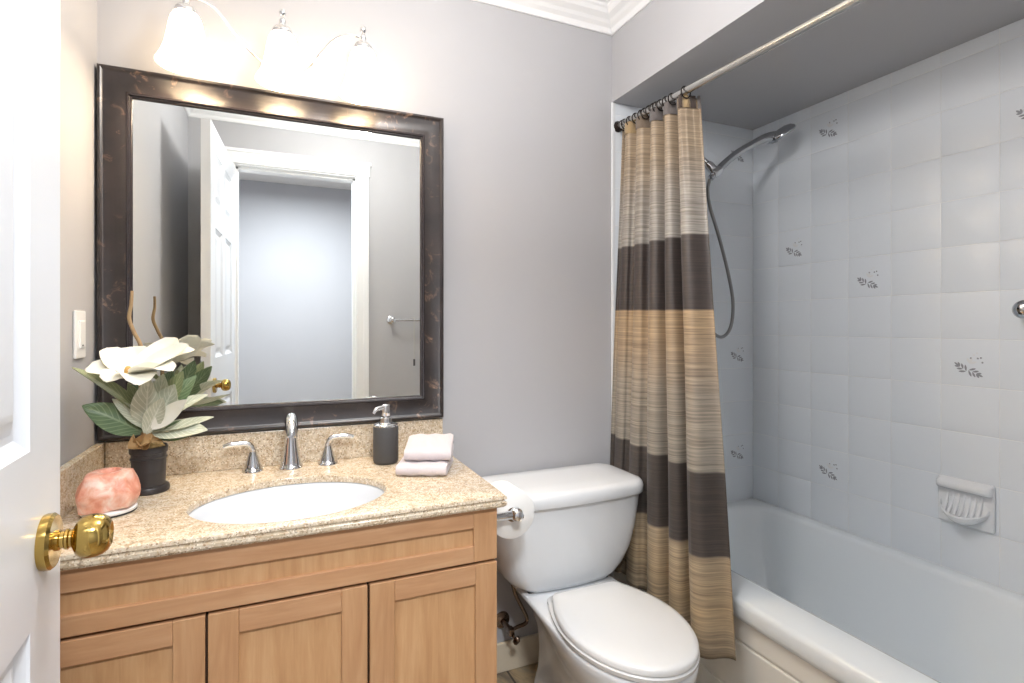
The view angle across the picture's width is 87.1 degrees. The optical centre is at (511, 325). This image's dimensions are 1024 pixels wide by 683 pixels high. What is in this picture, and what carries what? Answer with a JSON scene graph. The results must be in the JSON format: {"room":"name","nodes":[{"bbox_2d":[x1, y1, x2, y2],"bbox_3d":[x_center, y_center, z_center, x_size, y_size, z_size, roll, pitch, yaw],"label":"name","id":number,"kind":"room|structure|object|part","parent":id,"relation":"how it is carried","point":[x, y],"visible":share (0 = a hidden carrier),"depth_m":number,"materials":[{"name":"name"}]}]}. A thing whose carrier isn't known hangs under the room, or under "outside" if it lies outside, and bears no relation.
{"room":"bathroom","nodes":[
{"label":"bathroom","id":0,"kind":"room"},
{"bbox_2d":[60,0,96,465],"bbox_3d":[-0.856,0.005,0.702,0.100,2.490,1.650,0,0,-23],"label":"wall","id":1,"kind":"structure","parent":0,"point":[78,18],"depth_m":1.34,"materials":[{"name":"paint"}]},
{"bbox_2d":[73,310,85,358],"bbox_3d":[-1.070,0.021,1.337,0.011,0.118,0.074,0,0,-23],"label":"light switch","id":2,"kind":"object","parent":1,"relation":"attached to","point":[79,317],"visible":1,"depth_m":1.32,"materials":[{"name":"white plastic"}]},
{"bbox_2d":[129,442,169,495],"bbox_3d":[-0.932,0.365,1.383,0.092,0.116,0.092,0,0,-23],"label":"pot","id":3,"kind":"object","parent":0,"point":[149,464],"depth_m":1.35,"materials":[{"name":"black ceramic"}]},
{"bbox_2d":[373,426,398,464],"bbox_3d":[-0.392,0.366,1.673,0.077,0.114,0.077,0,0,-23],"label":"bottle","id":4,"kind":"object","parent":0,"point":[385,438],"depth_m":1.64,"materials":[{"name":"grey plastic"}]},
{"bbox_2d":[97,0,752,642],"bbox_3d":[-0.087,0.005,1.989,2.534,2.490,0.102,0,0,-23],"label":"wall","id":5,"kind":"structure","parent":0,"point":[523,100],"depth_m":1.98,"materials":[{"name":"paint"}]},
{"bbox_2d":[97,63,443,440],"bbox_3d":[-0.682,-0.199,1.658,0.968,1.022,0.032,0,0,-23],"label":"framed mirror","id":6,"kind":"object","parent":5,"relation":"attached to","point":[294,243],"visible":0.87,"depth_m":1.64,"materials":[{"name":"brown metal"}]},
{"bbox_2d":[133,99,419,406],"bbox_3d":[-0.686,-0.199,1.668,0.816,0.870,0.010,0,0,-23],"label":"mirror glass","id":7,"kind":"object","parent":6,"relation":"attached to","point":[283,249],"depth_m":1.65,"materials":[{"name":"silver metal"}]},
{"bbox_2d":[154,0,386,105],"bbox_3d":[-0.676,-0.806,1.569,0.607,0.216,0.200,0,0,-23],"label":"vanity light","id":8,"kind":"object","parent":5,"relation":"attached to","point":[183,50],"visible":1,"depth_m":1.51,"materials":[{"name":"white glass"}]},
{"bbox_3d":[-0.877,-0.772,1.451,0.143,0.140,0.143,0,0,-23],"label":"lamp shade","id":9,"kind":"part","parent":8,"relation":"part of","materials":[{"name":"white glass"}]},
{"bbox_3d":[-0.779,-0.827,1.537,0.033,0.130,0.265,0,0,43],"label":"arm","id":10,"kind":"part","parent":8,"relation":"part of","materials":[{"name":"silver metal"}]},
{"bbox_3d":[-0.658,-0.768,1.546,0.143,0.140,0.143,0,0,-23],"label":"lamp shade","id":11,"kind":"part","parent":8,"relation":"part of","materials":[{"name":"white glass"}]},
{"bbox_3d":[-0.576,-0.821,1.625,0.251,0.118,0.034,0,0,2],"label":"arm","id":12,"kind":"part","parent":8,"relation":"part of","materials":[{"name":"silver metal"}]},
{"bbox_3d":[-0.452,-0.768,1.635,0.143,0.140,0.143,0,0,-23],"label":"lamp shade","id":13,"kind":"part","parent":8,"relation":"part of","materials":[{"name":"white glass"}]},
{"bbox_2d":[105,418,442,475],"bbox_3d":[-0.677,0.371,1.667,0.952,0.106,0.018,0,0,-23],"label":"backsplash","id":14,"kind":"structure","parent":5,"relation":"attached to","point":[194,453],"depth_m":1.62,"materials":[{"name":"beige stone"}]},
{"bbox_2d":[497,585,528,644],"bbox_3d":[-0.007,0.984,1.915,0.127,0.240,0.084,0,0,34],"label":"water supply valve","id":15,"kind":"object","parent":5,"relation":"attached to","point":[503,618],"visible":0.81,"depth_m":1.91,"materials":[{"name":"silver metal"}]},
{"bbox_3d":[0.011,1.084,1.867,0.021,0.039,0.043,0,0,-44],"label":"valve handle","id":16,"kind":"part","parent":15,"relation":"part of","materials":[{"name":"brown metal"}]},
{"bbox_2d":[497,633,538,673],"bbox_3d":[0.071,1.198,1.996,0.700,0.105,0.014,0,0,-23],"label":"baseboard","id":17,"kind":"structure","parent":5,"relation":"attached to","point":[510,656],"depth_m":1.97,"materials":[{"name":"beige paint"}]},
{"bbox_2d":[611,102,614,577],"bbox_3d":[0.403,0.130,2.146,0.016,2.040,0.008,0,0,-23],"label":"trim","id":18,"kind":"structure","parent":5,"relation":"attached to","point":[612,103],"depth_m":2.14,"materials":[{"name":"white ceramic"}]},
{"bbox_2d":[704,157,722,177],"bbox_3d":[0.764,-0.664,2.210,0.060,0.142,0.200,0,0,-45],"label":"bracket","id":19,"kind":"object","parent":5,"relation":"attached to","point":[710,166],"visible":0.34,"depth_m":2.15,"materials":[{"name":"silver metal"}]},
{"bbox_2d":[708,123,795,180],"bbox_3d":[0.964,-0.698,2.187,0.349,0.229,0.113,0,0,6],"label":"shower","id":20,"kind":"object","parent":19,"relation":"attached to","point":[770,137],"visible":0.98,"depth_m":2.15,"materials":[{"name":"silver metal"}]},
{"bbox_2d":[706,179,734,338],"bbox_3d":[0.835,-0.309,2.209,0.215,0.723,0.068,0,0,-23],"label":"shower hose","id":21,"kind":"object","parent":20,"relation":"hanging from","point":[728,331],"visible":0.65,"depth_m":2.23,"materials":[{"name":"silver metal"}]},
{"bbox_3d":[0.927,-0.684,2.161,0.282,0.202,0.046,0,0,-4],"label":"handle","id":22,"kind":"part","parent":20,"relation":"part of","materials":[{"name":"silver metal"}]},
{"bbox_2d":[614,0,865,131],"bbox_3d":[0.762,-0.779,1.405,0.044,0.078,1.649,0,0,-24],"label":"curtain rod","id":23,"kind":"object","parent":5,"relation":"attached to","point":[844,5],"visible":0.8,"depth_m":1.52,"materials":[{"name":"silver metal"}]},
{"bbox_2d":[610,95,735,660],"bbox_3d":[0.536,0.071,1.815,0.193,1.715,0.666,0,0,-14],"label":"shower curtain","id":24,"kind":"object","parent":23,"relation":"hanging from","point":[666,422],"visible":0.94,"depth_m":1.78,"materials":[{"name":"fabric"}]},
{"bbox_2d":[681,86,690,98],"bbox_3d":[0.582,-0.782,1.804,0.043,0.043,0.005,0,0,-23],"label":"curtain ring","id":25,"kind":"object","parent":23,"relation":"hanging from","point":[683,86],"visible":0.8,"depth_m":1.80,"materials":[{"name":"grey metal"}]},
{"bbox_2d":[497,663,537,682],"bbox_3d":[0.311,1.275,1.198,2.634,0.050,1.870,0,0,-23],"label":"floor","id":26,"kind":"structure","parent":0,"point":[525,674],"depth_m":1.93,"materials":[{"name":"tile"}]},
{"bbox_2d":[60,508,496,682],"bbox_3d":[-0.578,0.853,1.406,0.955,0.795,0.576,0,0,-23],"label":"vanity cabinet","id":27,"kind":"object","parent":26,"relation":"on","point":[412,601],"visible":0.65,"depth_m":1.18,"materials":[{"name":"brown wood"}]},
{"bbox_3d":[-0.776,0.854,1.053,0.205,0.431,0.008,0,0,-23],"label":"panel","id":28,"kind":"part","parent":27,"relation":"part of","materials":[{"name":"brown wood"}]},
{"bbox_3d":[-0.775,0.618,1.050,0.197,0.049,0.020,0,0,-23],"label":"rail","id":29,"kind":"part","parent":27,"relation":"part of","materials":[{"name":"brown wood"}]},
{"bbox_3d":[-0.481,0.524,1.181,0.839,0.052,0.008,0,0,-23],"label":"panel","id":30,"kind":"part","parent":27,"relation":"part of","materials":[{"name":"brown wood"}]},
{"bbox_3d":[-0.479,0.566,1.179,0.831,0.040,0.020,0,0,-23],"label":"rail","id":31,"kind":"part","parent":27,"relation":"part of","materials":[{"name":"brown wood"}]},
{"bbox_3d":[-0.479,0.479,1.179,0.831,0.046,0.020,0,0,-23],"label":"rail","id":32,"kind":"part","parent":27,"relation":"part of","materials":[{"name":"brown wood"}]},
{"bbox_2d":[60,418,506,570],"bbox_3d":[-0.574,0.386,1.415,0.980,0.136,0.562,0,0,-23],"label":"countertop","id":33,"kind":"structure","parent":27,"relation":"on","point":[199,472],"depth_m":1.39,"materials":[{"name":"beige stone"}]},
{"bbox_2d":[75,467,140,517],"bbox_3d":[-0.917,0.376,1.227,0.119,0.094,0.116,0,0,-23],"label":"candle holder","id":34,"kind":"object","parent":33,"relation":"on","point":[113,492],"visible":0.98,"depth_m":1.19,"materials":[{"name":"pink stone"}]},
{"bbox_2d":[72,291,213,495],"bbox_3d":[-0.887,0.167,1.319,0.226,0.514,0.228,0,0,24],"label":"potted magnolia","id":35,"kind":"object","parent":33,"relation":"on","point":[151,410],"visible":0.99,"depth_m":1.33,"materials":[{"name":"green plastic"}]},
{"bbox_2d":[189,482,383,523],"bbox_3d":[-0.546,0.516,1.344,0.484,0.147,0.376,0,0,-23],"label":"sink","id":36,"kind":"object","parent":33,"relation":"in","point":[289,502],"visible":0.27,"depth_m":1.48,"materials":[{"name":"white ceramic"}]},
{"bbox_2d":[222,413,353,473],"bbox_3d":[-0.649,0.340,1.586,0.364,0.168,0.137,0,0,-23],"label":"faucet","id":37,"kind":"object","parent":33,"relation":"on","point":[291,460],"visible":1,"depth_m":1.59,"materials":[{"name":"silver metal"}]},
{"bbox_3d":[-0.789,0.350,1.559,0.086,0.036,0.018,0,0,-30],"label":"lever","id":38,"kind":"part","parent":37,"relation":"part of","materials":[{"name":"silver metal"}]},
{"bbox_3d":[-0.758,0.391,1.576,0.058,0.066,0.058,0,0,-23],"label":"handle","id":39,"kind":"part","parent":37,"relation":"part of","materials":[{"name":"silver metal"}]},
{"bbox_3d":[-0.649,0.340,1.586,0.068,0.168,0.137,0,0,-23],"label":"spout","id":40,"kind":"part","parent":37,"relation":"part of","materials":[{"name":"silver metal"}]},
{"bbox_3d":[-0.567,0.391,1.659,0.058,0.066,0.058,0,0,-23],"label":"handle","id":41,"kind":"part","parent":37,"relation":"part of","materials":[{"name":"silver metal"}]},
{"bbox_3d":[-0.533,0.350,1.669,0.086,0.036,0.018,0,0,-17],"label":"lever","id":42,"kind":"part","parent":37,"relation":"part of","materials":[{"name":"silver metal"}]},
{"bbox_2d":[372,404,398,464],"bbox_3d":[-0.392,0.333,1.673,0.077,0.182,0.077,0,0,-7],"label":"soap dispenser","id":43,"kind":"object","parent":33,"relation":"on","point":[385,432],"visible":1,"depth_m":1.64,"materials":[{"name":"grey plastic"}]},
{"bbox_2d":[395,453,452,475],"bbox_3d":[-0.255,0.406,1.594,0.142,0.034,0.175,0,0,0],"label":"washcloth","id":44,"kind":"object","parent":33,"relation":"on","point":[411,467],"visible":0.75,"depth_m":1.51,"materials":[{"name":"white fabric"}]},
{"bbox_2d":[404,433,453,460],"bbox_3d":[-0.246,0.361,1.619,0.134,0.055,0.161,0,0,-3],"label":"washcloth","id":45,"kind":"object","parent":44,"relation":"on","point":[419,447],"visible":1,"depth_m":1.56,"materials":[{"name":"white fabric"}]},
{"bbox_3d":[-0.484,0.800,1.189,0.915,0.660,0.002,0,0,-23],"label":"frame","id":46,"kind":"part","parent":27,"relation":"part of","materials":[{"name":"brown wood"}]},
{"bbox_3d":[-0.482,0.854,1.181,0.214,0.431,0.008,0,0,-23],"label":"panel","id":47,"kind":"part","parent":27,"relation":"part of","materials":[{"name":"brown wood"}]},
{"bbox_3d":[-0.481,0.618,1.178,0.206,0.049,0.020,0,0,-23],"label":"rail","id":48,"kind":"part","parent":27,"relation":"part of","materials":[{"name":"brown wood"}]},
{"bbox_3d":[-0.186,0.618,1.306,0.200,0.049,0.020,0,0,-23],"label":"rail","id":49,"kind":"part","parent":27,"relation":"part of","materials":[{"name":"brown wood"}]},
{"bbox_3d":[-0.187,0.854,1.309,0.208,0.431,0.008,0,0,-23],"label":"panel","id":50,"kind":"part","parent":27,"relation":"part of","materials":[{"name":"brown wood"}]},
{"bbox_2d":[497,507,523,521],"bbox_3d":[-0.038,0.506,1.487,0.098,0.052,0.160,0,0,-23],"label":"toilet paper holder","id":51,"kind":"object","parent":27,"relation":"attached to","point":[516,513],"visible":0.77,"depth_m":1.43,"materials":[{"name":"silver metal"}]},
{"bbox_2d":[491,481,534,538],"bbox_3d":[-0.017,0.514,1.516,0.133,0.133,0.100,0,0,-23],"label":"toilet paper roll","id":52,"kind":"object","parent":51,"relation":"hanging from","point":[507,529],"visible":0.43,"depth_m":1.48,"materials":[{"name":"white paper"}]},
{"bbox_3d":[-0.010,0.506,1.499,0.025,0.025,0.160,0,0,-23],"label":"arm","id":53,"kind":"part","parent":51,"relation":"part of","materials":[{"name":"silver metal"}]},
{"bbox_2d":[482,463,699,682],"bbox_3d":[0.257,0.888,1.653,0.574,0.724,0.759,0,0,-23],"label":"toilet","id":54,"kind":"object","parent":26,"relation":"on","point":[594,627],"visible":0.92,"depth_m":1.69,"materials":[{"name":"white ceramic"}]},
{"bbox_3d":[0.166,0.552,1.863,0.574,0.051,0.300,0,0,-23],"label":"tank lid","id":55,"kind":"part","parent":54,"relation":"part of","materials":[{"name":"white ceramic"}]},
{"bbox_3d":[0.164,0.720,1.867,0.546,0.284,0.281,0,0,-23],"label":"tank","id":56,"kind":"part","parent":54,"relation":"part of","materials":[{"name":"white ceramic"}]},
{"bbox_3d":[0.259,1.058,1.648,0.348,0.384,0.743,0,0,-23],"label":"bowl","id":57,"kind":"part","parent":54,"relation":"part of","materials":[{"name":"white ceramic"}]},
{"bbox_3d":[0.314,0.856,1.521,0.352,0.016,0.473,0,0,-23],"label":"seat","id":58,"kind":"part","parent":54,"relation":"part of","materials":[{"name":"white plastic"}]},
{"bbox_3d":[0.318,0.834,1.511,0.348,0.024,0.447,0,0,-23],"label":"seat lid","id":59,"kind":"part","parent":54,"relation":"part of","materials":[{"name":"white plastic"}]},
{"bbox_2d":[613,498,1023,682],"bbox_3d":[1.066,1.014,1.540,0.769,0.471,1.636,0,0,-23],"label":"bathtub","id":60,"kind":"object","parent":26,"relation":"on","point":[814,601],"visible":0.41,"depth_m":1.68,"materials":[{"name":"white ceramic"}]},
{"bbox_2d":[612,0,1023,129],"bbox_3d":[1.075,-1.065,1.540,0.759,0.350,1.650,0,0,-23],"label":"wall","id":61,"kind":"structure","parent":0,"point":[668,46],"depth_m":1.78,"materials":[{"name":"paint"}]},
{"bbox_2d":[473,0,652,35],"bbox_3d":[-0.041,-1.198,1.056,1.675,0.085,1.650,0,0,-23],"label":"trim","id":62,"kind":"structure","parent":61,"relation":"attached to","point":[607,17],"depth_m":2.03,"materials":[{"name":"white paint"}]},
{"bbox_2d":[753,18,1023,595],"bbox_3d":[1.468,0.180,1.711,0.102,2.140,1.650,0,0,-23],"label":"wall","id":63,"kind":"structure","parent":0,"point":[888,224],"depth_m":1.86,"materials":[{"name":"tile"}]},
{"bbox_2d":[936,474,994,533],"bbox_3d":[1.395,0.552,1.674,0.059,0.145,0.150,0,0,-23],"label":"soap dish","id":64,"kind":"object","parent":63,"relation":"attached to","point":[968,503],"visible":1,"depth_m":1.66,"materials":[{"name":"white ceramic"}]},
{"bbox_2d":[940,496,990,524],"bbox_3d":[1.395,0.571,1.674,0.058,0.090,0.134,0,0,-23],"label":"tray","id":65,"kind":"object","parent":64,"relation":"on","point":[962,510],"depth_m":1.66,"materials":[{"name":"white ceramic"}]},
{"bbox_2d":[1012,300,1023,318],"bbox_3d":[1.460,-0.047,1.530,0.056,0.056,0.056,0,0,-23],"label":"grab bar","id":66,"kind":"object","parent":63,"relation":"attached to","point":[1018,307],"visible":1,"depth_m":1.52,"materials":[{"name":"silver metal"}]},
{"bbox_3d":[0.659,0.005,0.395,2.634,2.490,0.120,0,0,-23],"label":"wall","id":67,"kind":"structure","parent":0,"visible":0},
{"bbox_2d":[0,0,113,682],"bbox_3d":[-0.477,0.166,0.383,0.176,2.144,0.743,0,0,-23],"label":"door","id":68,"kind":"structure","parent":67,"relation":"in","point":[33,538],"depth_m":0.62,"materials":[{"name":"white paint"}]},
{"bbox_3d":[-0.548,0.267,0.679,0.071,0.068,0.068,0,0,-23],"label":"knob","id":69,"kind":"part","parent":68,"relation":"part of","materials":[{"name":"gold metal"}]}
]}

